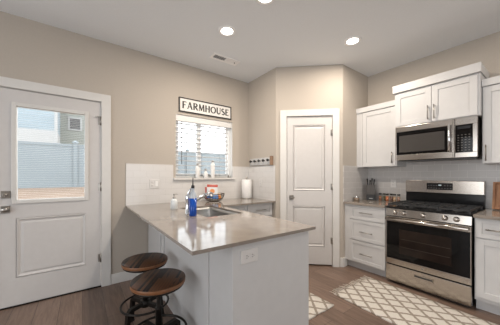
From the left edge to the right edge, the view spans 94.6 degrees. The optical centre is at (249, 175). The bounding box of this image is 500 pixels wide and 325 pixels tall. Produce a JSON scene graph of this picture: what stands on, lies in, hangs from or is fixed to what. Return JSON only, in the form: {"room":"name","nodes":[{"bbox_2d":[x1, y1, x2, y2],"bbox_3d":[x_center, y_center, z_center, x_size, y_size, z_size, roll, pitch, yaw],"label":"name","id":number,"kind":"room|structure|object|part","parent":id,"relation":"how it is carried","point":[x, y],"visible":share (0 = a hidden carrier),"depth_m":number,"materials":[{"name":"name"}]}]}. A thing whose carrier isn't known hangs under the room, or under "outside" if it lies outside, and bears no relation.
{"room":"kitchen","nodes":[
{"label":"kitchen","id":0,"kind":"room"},
{"bbox_2d":[0,11,247,273],"bbox_3d":[-1.799,-0.141,2.677,7.341,2.835,0.140,0,0,-36],"label":"wall","id":1,"kind":"structure","parent":0,"point":[144,89],"depth_m":2.79,"materials":[{"name":"paint"}]},
{"bbox_2d":[0,87,100,310],"bbox_3d":[-2.064,0.218,2.426,0.844,2.117,0.174,0,0,-36],"label":"door","id":2,"kind":"structure","parent":1,"relation":"in","point":[50,248],"depth_m":2.38,"materials":[{"name":"paint"}]},
{"bbox_3d":[-2.320,0.324,2.179,0.048,0.048,0.041,0,0,-36],"label":"knob","id":3,"kind":"part","parent":2,"relation":"part of","materials":[{"name":"silver metal"}]},
{"bbox_3d":[-2.336,0.324,2.200,0.066,0.070,0.013,0,0,-36],"label":"knob","id":4,"kind":"part","parent":2,"relation":"part of","materials":[{"name":"silver metal"}]},
{"bbox_3d":[-2.069,-0.220,2.420,0.611,0.987,0.058,0,0,-36],"label":"lite frame","id":5,"kind":"part","parent":2,"relation":"part of","materials":[{"name":"white paint"}]},
{"bbox_3d":[-2.056,0.707,2.414,0.565,0.584,0.014,0,0,-36],"label":"panel","id":6,"kind":"part","parent":2,"relation":"part of","materials":[{"name":"paint"}]},
{"bbox_2d":[18,108,83,198],"bbox_3d":[-2.067,-0.219,2.420,0.526,0.889,0.006,0,0,-36],"label":"window","id":7,"kind":"structure","parent":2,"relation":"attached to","point":[37,109],"depth_m":2.42,"materials":[{"name":"white"}]},
{"bbox_2d":[0,76,110,286],"bbox_3d":[-2.076,0.171,2.440,1.026,2.213,0.118,0,0,-36],"label":"door frame","id":8,"kind":"structure","parent":1,"relation":"attached to","point":[105,100],"depth_m":2.65,"materials":[{"name":"white paint"}]},
{"bbox_2d":[111,271,140,283],"bbox_3d":[-1.466,1.218,2.824,0.408,0.118,0.014,0,0,-36],"label":"baseboard","id":9,"kind":"structure","parent":1,"relation":"attached to","point":[122,276],"depth_m":2.77,"materials":[{"name":"white paint"}]},
{"bbox_2d":[126,163,247,205],"bbox_3d":[-0.767,0.107,3.336,1.829,0.511,0.008,0,0,-36],"label":"backsplash","id":10,"kind":"structure","parent":1,"relation":"attached to","point":[138,192],"depth_m":3.07,"materials":[{"name":"white tile"}]},
{"bbox_2d":[149,179,158,187],"bbox_3d":[-1.237,0.105,2.982,0.120,0.118,0.011,0,0,-36],"label":"outlet plate","id":11,"kind":"object","parent":10,"relation":"attached to","point":[153,183],"visible":1,"depth_m":2.98,"materials":[{"name":"white plastic"}]},
{"bbox_2d":[173,114,235,179],"bbox_3d":[-0.676,-0.397,3.466,0.985,0.909,0.175,0,0,-36],"label":"window","id":12,"kind":"structure","parent":1,"relation":"in","point":[228,143],"depth_m":3.48,"materials":[{"name":"white plastic"}]},
{"bbox_2d":[195,163,199,177],"bbox_3d":[-0.759,-0.072,3.333,0.062,0.209,0.062,0,0,-36],"label":"ceramic bottle","id":13,"kind":"object","parent":12,"relation":"on","point":[197,169],"visible":1,"depth_m":3.31,"materials":[{"name":"white ceramic"}]},
{"bbox_3d":[-0.711,-0.409,3.509,0.834,0.811,0.035,0,0,-36],"label":"sash","id":14,"kind":"part","parent":12,"relation":"part of","materials":[{"name":"white plastic"}]},
{"bbox_2d":[176,114,230,177],"bbox_3d":[-0.676,-0.409,3.460,0.894,0.876,0.071,0,0,-36],"label":"window blind","id":15,"kind":"object","parent":12,"relation":"attached to","point":[179,118],"visible":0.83,"depth_m":3.41,"materials":[{"name":"white plastic"}]},
{"bbox_3d":[-0.706,-0.374,3.450,0.542,0.777,0.052,0,0,-36],"label":"ladder cord","id":16,"kind":"part","parent":15,"relation":"part of","materials":[{"name":"white fabric"}]},
{"bbox_3d":[-0.703,0.020,3.450,0.839,0.018,0.048,0,0,-36],"label":"rail","id":17,"kind":"part","parent":15,"relation":"part of","materials":[{"name":"white plastic"}]},
{"bbox_2d":[204,169,207,177],"bbox_3d":[-0.656,-0.036,3.409,0.060,0.136,0.060,0,0,-36],"label":"ceramic bottle","id":18,"kind":"object","parent":12,"relation":"on","point":[205,172],"visible":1,"depth_m":3.38,"materials":[{"name":"white ceramic"}]},
{"bbox_2d":[211,160,214,177],"bbox_3d":[-0.563,-0.100,3.476,0.064,0.263,0.064,0,0,-36],"label":"ceramic bottle","id":19,"kind":"object","parent":12,"relation":"on","point":[212,161],"visible":1,"depth_m":3.45,"materials":[{"name":"white ceramic"}]},
{"bbox_2d":[179,96,230,119],"bbox_3d":[-0.640,-0.989,3.420,0.838,0.200,0.022,0,0,-36],"label":"wall sign","id":20,"kind":"object","parent":1,"relation":"attached to","point":[187,105],"visible":1,"depth_m":3.39,"materials":[{"name":"white paint"}]},
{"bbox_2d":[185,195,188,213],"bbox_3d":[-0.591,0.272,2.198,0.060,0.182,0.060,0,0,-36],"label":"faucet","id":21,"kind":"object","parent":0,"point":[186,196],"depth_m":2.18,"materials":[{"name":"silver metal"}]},
{"bbox_2d":[0,0,499,82],"bbox_3d":[0.185,-1.608,-0.049,7.441,0.100,6.903,0,0,-36],"label":"ceiling","id":22,"kind":"structure","parent":0,"point":[280,33],"depth_m":2.42,"materials":[{"name":"paint"}]},
{"bbox_2d":[209,52,239,65],"bbox_3d":[-0.333,-1.552,3.084,0.400,0.013,0.144,0,0,-36],"label":"ceiling vent","id":23,"kind":"object","parent":22,"relation":"in","point":[216,56],"visible":1,"depth_m":3.08,"materials":[{"name":"grey metal"}]},
{"bbox_2d":[218,25,235,36],"bbox_3d":[-0.248,-1.554,2.482,0.184,0.008,0.184,0,0,-36],"label":"recessed light","id":24,"kind":"object","parent":22,"relation":"in","point":[225,30],"visible":1,"depth_m":2.47,"materials":[{"name":"white"}]},
{"bbox_2d":[256,0,274,4],"bbox_3d":[0.134,-1.554,2.008,0.184,0.008,0.184,0,0,-36],"label":"recessed light","id":25,"kind":"object","parent":22,"relation":"in","point":[262,2],"visible":1,"depth_m":2.06,"materials":[{"name":"white"}]},
{"bbox_2d":[344,36,360,45],"bbox_3d":[1.186,-1.554,2.666,0.184,0.008,0.184,0,0,-36],"label":"recessed light","id":26,"kind":"object","parent":22,"relation":"in","point":[354,40],"visible":1,"depth_m":2.66,"materials":[{"name":"white"}]},
{"bbox_2d":[0,264,499,324],"bbox_3d":[0.185,1.327,-0.049,7.441,0.100,6.903,0,0,-36],"label":"floor","id":27,"kind":"structure","parent":0,"point":[100,305],"depth_m":2.21,"materials":[{"name":"brown wood"}]},
{"bbox_2d":[119,252,168,324],"bbox_3d":[-0.886,0.992,1.950,0.384,0.571,0.384,0,0,-4],"label":"bar stool","id":28,"kind":"object","parent":27,"relation":"on","point":[143,262],"visible":0.72,"depth_m":1.90,"materials":[{"name":"wood"},{"name":"striped wood"},{"name":"black metal"}]},
{"bbox_3d":[-0.933,1.161,1.853,0.031,0.211,0.166,0,0,26],"label":"leg","id":29,"kind":"part","parent":28,"relation":"part of","materials":[{"name":"black metal"}]},
{"bbox_3d":[-0.983,1.161,1.997,0.166,0.211,0.031,0,0,26],"label":"leg","id":30,"kind":"part","parent":28,"relation":"part of","materials":[{"name":"black metal"}]},
{"bbox_3d":[-0.886,0.710,1.950,0.356,0.007,0.356,0,0,26],"label":"seat","id":31,"kind":"part","parent":28,"relation":"part of","materials":[{"name":"brown wood"}]},
{"bbox_3d":[-0.789,1.161,1.903,0.166,0.211,0.031,0,0,26],"label":"leg","id":32,"kind":"part","parent":28,"relation":"part of","materials":[{"name":"black metal"}]},
{"bbox_3d":[-0.839,1.161,2.047,0.031,0.211,0.166,0,0,26],"label":"leg","id":33,"kind":"part","parent":28,"relation":"part of","materials":[{"name":"black metal"}]},
{"bbox_2d":[130,268,186,324],"bbox_3d":[-0.629,0.992,1.589,0.384,0.571,0.384,0,0,3],"label":"bar stool","id":34,"kind":"object","parent":27,"relation":"on","point":[157,283],"visible":1,"depth_m":1.57,"materials":[{"name":"wood"},{"name":"striped wood"},{"name":"black metal"}]},
{"bbox_3d":[-0.719,1.161,1.649,0.166,0.211,0.031,0,0,34],"label":"leg","id":35,"kind":"part","parent":34,"relation":"part of","materials":[{"name":"black metal"}]},
{"bbox_3d":[-0.629,0.710,1.589,0.356,0.007,0.356,0,0,34],"label":"seat","id":36,"kind":"part","parent":34,"relation":"part of","materials":[{"name":"brown wood"}]},
{"bbox_3d":[-0.629,0.832,1.589,0.120,0.153,0.120,0,0,34],"label":"screw post","id":37,"kind":"part","parent":34,"relation":"part of","materials":[{"name":"black metal"}]},
{"bbox_3d":[-0.569,1.161,1.679,0.031,0.211,0.166,0,0,34],"label":"leg","id":38,"kind":"part","parent":34,"relation":"part of","materials":[{"name":"black metal"}]},
{"bbox_2d":[148,224,308,324],"bbox_3d":[-0.428,0.831,2.300,0.673,0.893,2.051,0,0,-36],"label":"base cabinet","id":39,"kind":"object","parent":27,"relation":"on","point":[273,289],"visible":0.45,"depth_m":1.51,"materials":[{"name":"white wood"}]},
{"bbox_3d":[-0.690,0.831,2.121,0.020,0.893,2.031,0,0,-36],"label":"panel","id":40,"kind":"part","parent":39,"relation":"part of","materials":[{"name":"white wood"}]},
{"bbox_2d":[126,198,315,255],"bbox_3d":[-0.151,0.373,2.486,1.831,0.020,2.089,0,0,-36],"label":"countertop","id":41,"kind":"structure","parent":39,"relation":"on","point":[199,234],"depth_m":1.65,"materials":[{"name":"beige stone"}]},
{"bbox_2d":[171,194,177,209],"bbox_3d":[-0.817,0.278,2.486,0.075,0.170,0.074,0,0,-19],"label":"soap dispenser","id":42,"kind":"object","parent":41,"relation":"on","point":[174,203],"visible":1,"depth_m":2.46,"materials":[{"name":"white"}]},
{"bbox_2d":[189,179,196,215],"bbox_3d":[-0.514,0.190,2.077,0.067,0.344,0.067,0,0,-36],"label":"dish soap bottle","id":43,"kind":"object","parent":41,"relation":"on","point":[192,197],"visible":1,"depth_m":2.05,"materials":[{"name":"blue plastic"}]},
{"bbox_2d":[185,188,212,213],"bbox_3d":[-0.491,0.230,2.276,0.313,0.267,0.069,0,0,-40],"label":"kitchen faucet","id":44,"kind":"object","parent":41,"relation":"on","point":[189,190],"visible":0.69,"depth_m":2.19,"materials":[{"name":"silver metal"}]},
{"bbox_3d":[-0.516,0.233,2.266,0.188,0.104,0.037,0,0,-42],"label":"spout","id":45,"kind":"part","parent":44,"relation":"part of","materials":[{"name":"silver metal"}]},
{"bbox_2d":[184,207,236,216],"bbox_3d":[-0.430,0.485,2.420,0.394,0.202,0.745,0,0,-36],"label":"sink","id":46,"kind":"object","parent":41,"relation":"in","point":[205,211],"visible":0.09,"depth_m":2.75,"materials":[{"name":"metal"}]},
{"bbox_2d":[204,193,224,201],"bbox_3d":[-0.512,0.308,3.270,0.304,0.108,0.304,0,0,-36],"label":"wire bowl","id":47,"kind":"object","parent":41,"relation":"on","point":[221,194],"visible":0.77,"depth_m":3.19,"materials":[{"name":"brown metal"}]},
{"bbox_2d":[207,184,217,197],"bbox_3d":[-0.535,0.221,3.263,0.156,0.194,0.036,0,0,-10],"label":"snack bag","id":48,"kind":"object","parent":47,"relation":"in","point":[210,188],"visible":0.7,"depth_m":3.26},
{"bbox_2d":[240,247,257,264],"bbox_3d":[-0.003,0.465,1.335,0.122,0.078,0.010,0,0,-36],"label":"outlet plate","id":49,"kind":"object","parent":39,"relation":"attached to","point":[250,255],"visible":1,"depth_m":1.33,"materials":[{"name":"white plastic"}]},
{"bbox_3d":[0.160,0.831,1.472,0.630,0.893,0.020,0,0,-36],"label":"panel","id":50,"kind":"part","parent":39,"relation":"part of","materials":[{"name":"white wood"}]},
{"bbox_2d":[228,203,271,216],"bbox_3d":[-0.203,0.831,3.338,0.910,0.893,0.637,0,0,-36],"label":"base cabinet","id":51,"kind":"object","parent":27,"relation":"on","point":[265,209],"visible":0.16,"depth_m":3.22,"materials":[{"name":"white wood"}]},
{"bbox_3d":[-0.218,0.484,2.986,0.440,0.185,0.020,0,0,-36],"label":"drawer","id":52,"kind":"part","parent":51,"relation":"part of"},
{"bbox_3d":[0.141,0.484,3.248,0.440,0.185,0.020,0,0,-36],"label":"drawer","id":53,"kind":"part","parent":51,"relation":"part of","materials":[{"name":"white wood"}]},
{"bbox_2d":[309,292,333,319],"bbox_3d":[0.232,1.271,2.512,0.668,0.010,1.117,0,0,-36],"label":"woven rug","id":54,"kind":"object","parent":27,"relation":"on","point":[317,305],"visible":0.08,"depth_m":2.25,"materials":[{"name":"beige fabric"}]},
{"bbox_2d":[345,204,386,276],"bbox_3d":[1.745,0.836,3.213,0.677,0.883,0.542,0,0,-36],"label":"base cabinet","id":55,"kind":"object","parent":27,"relation":"on","point":[365,226],"visible":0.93,"depth_m":3.02,"materials":[{"name":"white wood"}]},
{"bbox_3d":[1.526,1.020,3.011,0.020,0.289,0.458,0,0,-36],"label":"drawer","id":56,"kind":"part","parent":55,"relation":"part of","materials":[{"name":"white wood"}]},
{"bbox_3d":[1.526,0.732,3.011,0.020,0.269,0.458,0,0,-36],"label":"drawer","id":57,"kind":"part","parent":55,"relation":"part of","materials":[{"name":"white wood"}]},
{"bbox_3d":[1.526,0.492,3.011,0.020,0.190,0.458,0,0,-36],"label":"drawer","id":58,"kind":"part","parent":55,"relation":"part of","materials":[{"name":"white wood"}]},
{"bbox_2d":[344,199,396,207],"bbox_3d":[1.745,0.378,3.207,0.668,0.030,0.536,0,0,-36],"label":"countertop","id":59,"kind":"structure","parent":55,"relation":"on","point":[364,202],"depth_m":3.12,"materials":[{"name":"beige stone"}]},
{"bbox_2d":[366,185,374,199],"bbox_3d":[1.805,0.251,3.442,0.114,0.224,0.123,0,0,26],"label":"knife block","id":60,"kind":"object","parent":59,"relation":"on","point":[370,195],"visible":0.97,"depth_m":3.39,"materials":[{"name":"black"}]},
{"bbox_2d":[329,276,497,324],"bbox_3d":[1.751,1.271,1.842,0.723,0.010,2.169,0,0,-34],"label":"woven rug","id":61,"kind":"object","parent":27,"relation":"on","point":[394,305],"visible":1,"depth_m":2.23,"materials":[{"name":"beige fabric"}]},
{"bbox_2d":[385,180,485,306],"bbox_3d":[2.110,0.669,2.659,0.716,1.216,0.764,0,0,-36],"label":"gas range","id":62,"kind":"object","parent":27,"relation":"on","point":[430,234],"visible":1,"depth_m":2.49,"materials":[{"name":"silver metal"}]},
{"bbox_3d":[1.864,1.112,2.480,0.015,0.046,0.180,0,0,-36],"label":"handle","id":63,"kind":"part","parent":62,"relation":"part of","materials":[{"name":"silver metal"}]},
{"bbox_3d":[1.844,0.509,2.466,0.057,0.034,0.730,0,0,-36],"label":"handle","id":64,"kind":"part","parent":62,"relation":"part of","materials":[{"name":"silver metal"}]},
{"bbox_3d":[1.879,0.758,2.491,0.033,0.438,0.740,0,0,-36],"label":"door glass","id":65,"kind":"part","parent":62,"relation":"part of","materials":[{"name":"black glass"}]},
{"bbox_3d":[1.884,1.149,2.495,0.036,0.187,0.760,0,0,-36],"label":"storage drawer","id":66,"kind":"part","parent":62,"relation":"part of","materials":[{"name":"silver metal"}]},
{"bbox_3d":[1.881,0.761,2.493,0.038,0.559,0.760,0,0,-36],"label":"oven door","id":67,"kind":"part","parent":62,"relation":"part of","materials":[{"name":"silver metal"}]},
{"bbox_3d":[1.883,0.432,2.494,0.034,0.082,0.760,0,0,-36],"label":"control panel","id":68,"kind":"part","parent":62,"relation":"part of","materials":[{"name":"silver metal"}]},
{"bbox_2d":[386,205,483,216],"bbox_3d":[2.111,0.380,2.660,0.587,0.021,0.760,0,0,-36],"label":"cooktop","id":69,"kind":"object","parent":62,"relation":"in","point":[401,208],"depth_m":2.47,"materials":[{"name":"black metal"}]},
{"bbox_3d":[2.021,0.431,2.260,0.039,0.052,0.052,0,0,-36],"label":"knob","id":70,"kind":"part","parent":62,"relation":"part of","materials":[{"name":"silver metal"}]},
{"bbox_2d":[475,218,499,314],"bbox_3d":[2.577,0.836,2.070,0.677,0.883,0.715,0,0,-36],"label":"base cabinet","id":71,"kind":"object","parent":27,"relation":"on","point":[487,231],"visible":0.89,"depth_m":2.12,"materials":[{"name":"white wood"}]},
{"bbox_2d":[473,209,499,219],"bbox_3d":[2.574,0.378,2.068,0.668,0.030,0.717,0,0,-36],"label":"countertop","id":72,"kind":"structure","parent":71,"relation":"on","point":[493,214],"depth_m":2.15,"materials":[{"name":"beige stone"}]},
{"bbox_2d":[492,182,499,209],"bbox_3d":[2.706,0.212,2.309,0.097,0.292,0.380,0,0,-36],"label":"wooden tray","id":73,"kind":"object","parent":72,"relation":"on","point":[496,185],"visible":1,"depth_m":2.44,"materials":[{"name":"brown wood"}]},
{"bbox_3d":[2.714,0.221,2.315,0.070,0.275,0.350,0,0,-36],"label":"tray panel","id":74,"kind":"part","parent":73,"relation":"part of","materials":[{"name":"brown wood"}]},
{"bbox_3d":[2.337,0.487,1.898,0.020,0.180,0.688,0,0,-36],"label":"drawer","id":75,"kind":"part","parent":71,"relation":"part of","materials":[{"name":"white wood"}]},
{"bbox_3d":[2.234,0.861,2.039,0.020,0.548,0.340,0,0,-36],"label":"door","id":76,"kind":"part","parent":71,"relation":"part of","materials":[{"name":"white wood"}]},
{"bbox_2d":[248,68,275,217],"bbox_3d":[0.212,-0.141,3.630,0.100,2.835,0.685,0,0,-36],"label":"wall","id":77,"kind":"structure","parent":0,"point":[262,90],"depth_m":3.55,"materials":[{"name":"paint"}]},
{"bbox_2d":[249,156,272,165],"bbox_3d":[0.153,-0.222,3.572,0.064,0.132,0.553,0,0,-36],"label":"hook rack","id":78,"kind":"object","parent":77,"relation":"attached to","point":[267,160],"visible":1,"depth_m":3.54,"materials":[{"name":"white wood"}]},
{"bbox_2d":[248,165,274,200],"bbox_3d":[0.165,0.107,3.603,0.008,0.511,0.673,0,0,-36],"label":"backsplash","id":79,"kind":"structure","parent":77,"relation":"attached to","point":[266,191],"depth_m":3.54,"materials":[{"name":"white tile"}]},
{"bbox_2d":[276,64,342,257],"bbox_3d":[0.841,-0.141,3.324,0.930,2.835,0.100,0,0,6],"label":"wall","id":80,"kind":"structure","parent":0,"point":[321,86],"depth_m":3.27,"materials":[{"name":"paint"}]},
{"bbox_2d":[287,116,332,264],"bbox_3d":[0.846,0.208,3.265,0.638,2.097,0.105,0,0,6],"label":"door","id":81,"kind":"structure","parent":80,"relation":"in","point":[309,139],"depth_m":3.28,"materials":[{"name":"paint"}]},
{"bbox_3d":[0.839,-0.253,3.285,0.446,0.940,0.015,0,0,6],"label":"panel","id":82,"kind":"part","parent":81,"relation":"part of","materials":[{"name":"paint"}]},
{"bbox_3d":[0.839,0.720,3.285,0.446,0.578,0.015,0,0,6],"label":"panel","id":83,"kind":"part","parent":81,"relation":"part of","materials":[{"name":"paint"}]},
{"bbox_2d":[280,109,339,266],"bbox_3d":[0.847,0.171,3.314,0.820,2.213,0.118,0,0,6],"label":"door frame","id":84,"kind":"structure","parent":80,"relation":"attached to","point":[335,113],"depth_m":3.23,"materials":[{"name":"white paint"}]},
{"bbox_2d":[343,65,367,264],"bbox_3d":[1.549,-0.141,3.469,0.695,2.835,0.100,0,0,-36],"label":"wall","id":85,"kind":"structure","parent":0,"point":[355,84],"depth_m":3.36,"materials":[{"name":"paint"}]},
{"bbox_2d":[340,257,346,266],"bbox_3d":[1.323,1.212,3.238,0.132,0.130,0.032,0,0,-25],"label":"baseboard","id":86,"kind":"structure","parent":85,"relation":"attached to","point":[343,261],"depth_m":3.21,"materials":[{"name":"white paint"}]},
{"bbox_2d":[343,165,367,201],"bbox_3d":[1.585,0.110,3.429,0.683,0.506,0.008,0,0,-36],"label":"backsplash","id":87,"kind":"structure","parent":85,"relation":"attached to","point":[355,178],"depth_m":3.39,"materials":[{"name":"tile"}]},
{"bbox_2d":[368,31,499,208],"bbox_3d":[3.118,-0.141,2.023,0.140,2.835,6.703,0,0,-36],"label":"wall","id":88,"kind":"structure","parent":0,"point":[486,50],"depth_m":2.91,"materials":[{"name":"paint"}]},
{"bbox_2d":[356,100,405,167],"bbox_3d":[1.865,-0.556,3.305,0.359,0.866,0.536,0,0,-36],"label":"upper cabinet","id":89,"kind":"object","parent":88,"relation":"attached to","point":[375,123],"visible":0.77,"depth_m":3.20,"materials":[{"name":"white wood"}]},
{"bbox_3d":[1.778,-0.518,3.192,0.020,0.779,0.438,0,0,-36],"label":"door","id":90,"kind":"part","parent":89,"relation":"part of","materials":[{"name":"white wood"}]},
{"bbox_2d":[368,159,499,208],"bbox_3d":[2.503,0.070,2.741,0.008,0.586,2.200,0,0,-36],"label":"backsplash","id":91,"kind":"structure","parent":88,"relation":"attached to","point":[450,170],"depth_m":2.94,"materials":[{"name":"tile"}]},
{"bbox_2d":[391,179,395,187],"bbox_3d":[2.068,0.113,3.325,0.010,0.118,0.075,0,0,-36],"label":"outlet plate","id":92,"kind":"object","parent":91,"relation":"attached to","point":[393,181],"visible":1,"depth_m":3.32,"materials":[{"name":"white plastic"}]},
{"bbox_2d":[392,62,488,127],"bbox_3d":[2.228,-0.877,2.745,0.430,0.524,0.814,0,0,-36],"label":"upper cabinet","id":93,"kind":"object","parent":88,"relation":"attached to","point":[447,97],"visible":0.98,"depth_m":2.57,"materials":[{"name":"white wood"}]},
{"bbox_3d":[1.976,-0.825,2.799,0.020,0.407,0.372,0,0,-36],"label":"door","id":94,"kind":"part","parent":93,"relation":"part of","materials":[{"name":"white wood"}]},
{"bbox_2d":[395,115,481,161],"bbox_3d":[2.224,-0.398,2.742,0.439,0.426,0.758,0,0,-36],"label":"microwave","id":95,"kind":"object","parent":93,"relation":"attached to","point":[459,138],"visible":1,"depth_m":2.57,"materials":[{"name":"silver metal"}]},
{"bbox_3d":[2.030,-0.402,2.734,0.032,0.286,0.512,0,0,-36],"label":"door glass","id":96,"kind":"part","parent":95,"relation":"part of","materials":[{"name":"black glass"}]},
{"bbox_3d":[2.042,-0.402,2.721,0.038,0.418,0.579,0,0,-36],"label":"door","id":97,"kind":"part","parent":95,"relation":"part of","materials":[{"name":"silver metal"}]},
{"bbox_3d":[2.252,-0.191,2.762,0.330,0.012,0.720,0,0,-36],"label":"underside panel","id":98,"kind":"part","parent":95,"relation":"part of","materials":[{"name":"black plastic"}]},
{"bbox_3d":[2.158,-0.404,2.497,0.044,0.298,0.026,0,0,-36],"label":"handle","id":99,"kind":"part","parent":95,"relation":"part of","materials":[{"name":"silver metal"}]},
{"bbox_3d":[2.266,-0.402,2.413,0.038,0.418,0.176,0,0,-36],"label":"control frame","id":100,"kind":"part","parent":95,"relation":"part of","materials":[{"name":"silver metal"}]},
{"bbox_3d":[2.199,-0.825,2.493,0.020,0.407,0.378,0,0,-36],"label":"door","id":101,"kind":"part","parent":93,"relation":"part of","materials":[{"name":"white wood"}]},
{"bbox_2d":[482,75,499,164],"bbox_3d":[2.700,-0.551,2.157,0.359,0.856,0.710,0,0,-36],"label":"upper cabinet","id":102,"kind":"object","parent":88,"relation":"attached to","point":[490,87],"visible":1,"depth_m":2.31,"materials":[{"name":"white wood"}]},
{"label":"outside","id":103,"kind":"structure","parent":0,"visible":0},
{"bbox_2d":[18,187,84,199],"bbox_3d":[-14.607,0.702,28.575,70.000,1.650,56.600,0,0,-36],"label":"dirt ground","id":104,"kind":"structure","parent":103,"point":[39,193],"depth_m":8.38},
{"bbox_2d":[18,107,59,142],"bbox_3d":[-18.038,-4.323,13.403,11.400,9.200,3.900,0,0,-36],"label":"neighbor house","id":105,"kind":"structure","parent":104,"relation":"on","point":[23,134],"depth_m":14.83,"materials":[{"name":"white paint"}]},
{"bbox_3d":[-12.935,-2.923,15.365,0.160,6.400,0.170,0,0,-36],"label":"corner trim","id":106,"kind":"part","parent":105,"relation":"part of","materials":[{"name":"white paint"}]},
{"bbox_2d":[60,113,84,144],"bbox_3d":[-14.874,-3.823,22.568,8.500,8.200,7.000,0,0,-36],"label":"neighbor house","id":107,"kind":"structure","parent":104,"relation":"on","point":[68,140],"depth_m":19.00,"materials":[{"name":"grey"}]},
{"bbox_3d":[-14.506,-4.273,19.113,0.690,0.860,0.020,0,0,-36],"label":"pane","id":108,"kind":"part","parent":107,"relation":"part of","materials":[{"name":"grey glass"}]},
{"bbox_2d":[18,141,224,187],"bbox_3d":[-6.324,-0.478,10.356,17.180,1.990,0.240,0,0,-36],"label":"vinyl fence","id":109,"kind":"object","parent":104,"relation":"on","point":[56,173],"visible":0.33,"depth_m":9.31,"materials":[{"name":"white plastic"}]},
{"bbox_3d":[-7.303,-0.478,9.644,0.195,1.990,0.195,0,0,18],"label":"post","id":110,"kind":"part","parent":109,"relation":"part of","materials":[{"name":"plastic"}]},
{"bbox_3d":[-3.389,-0.478,12.492,0.195,1.990,0.195,0,0,-1],"label":"post","id":111,"kind":"part","parent":109,"relation":"part of","materials":[{"name":"plastic"}]},
{"bbox_3d":[-0.054,0.192,3.695,0.186,0.341,0.186,0,0,-36],"label":"paper towel holder","id":112,"kind":"object","parent":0,"visible":0},
{"bbox_2d":[241,180,251,197],"bbox_3d":[-0.054,0.207,3.695,0.164,0.288,0.164,0,0,-36],"label":"paper towel roll","id":113,"kind":"object","parent":112,"relation":"on","point":[246,184],"visible":0.98,"depth_m":3.63,"materials":[{"name":"white paper"}]}
]}

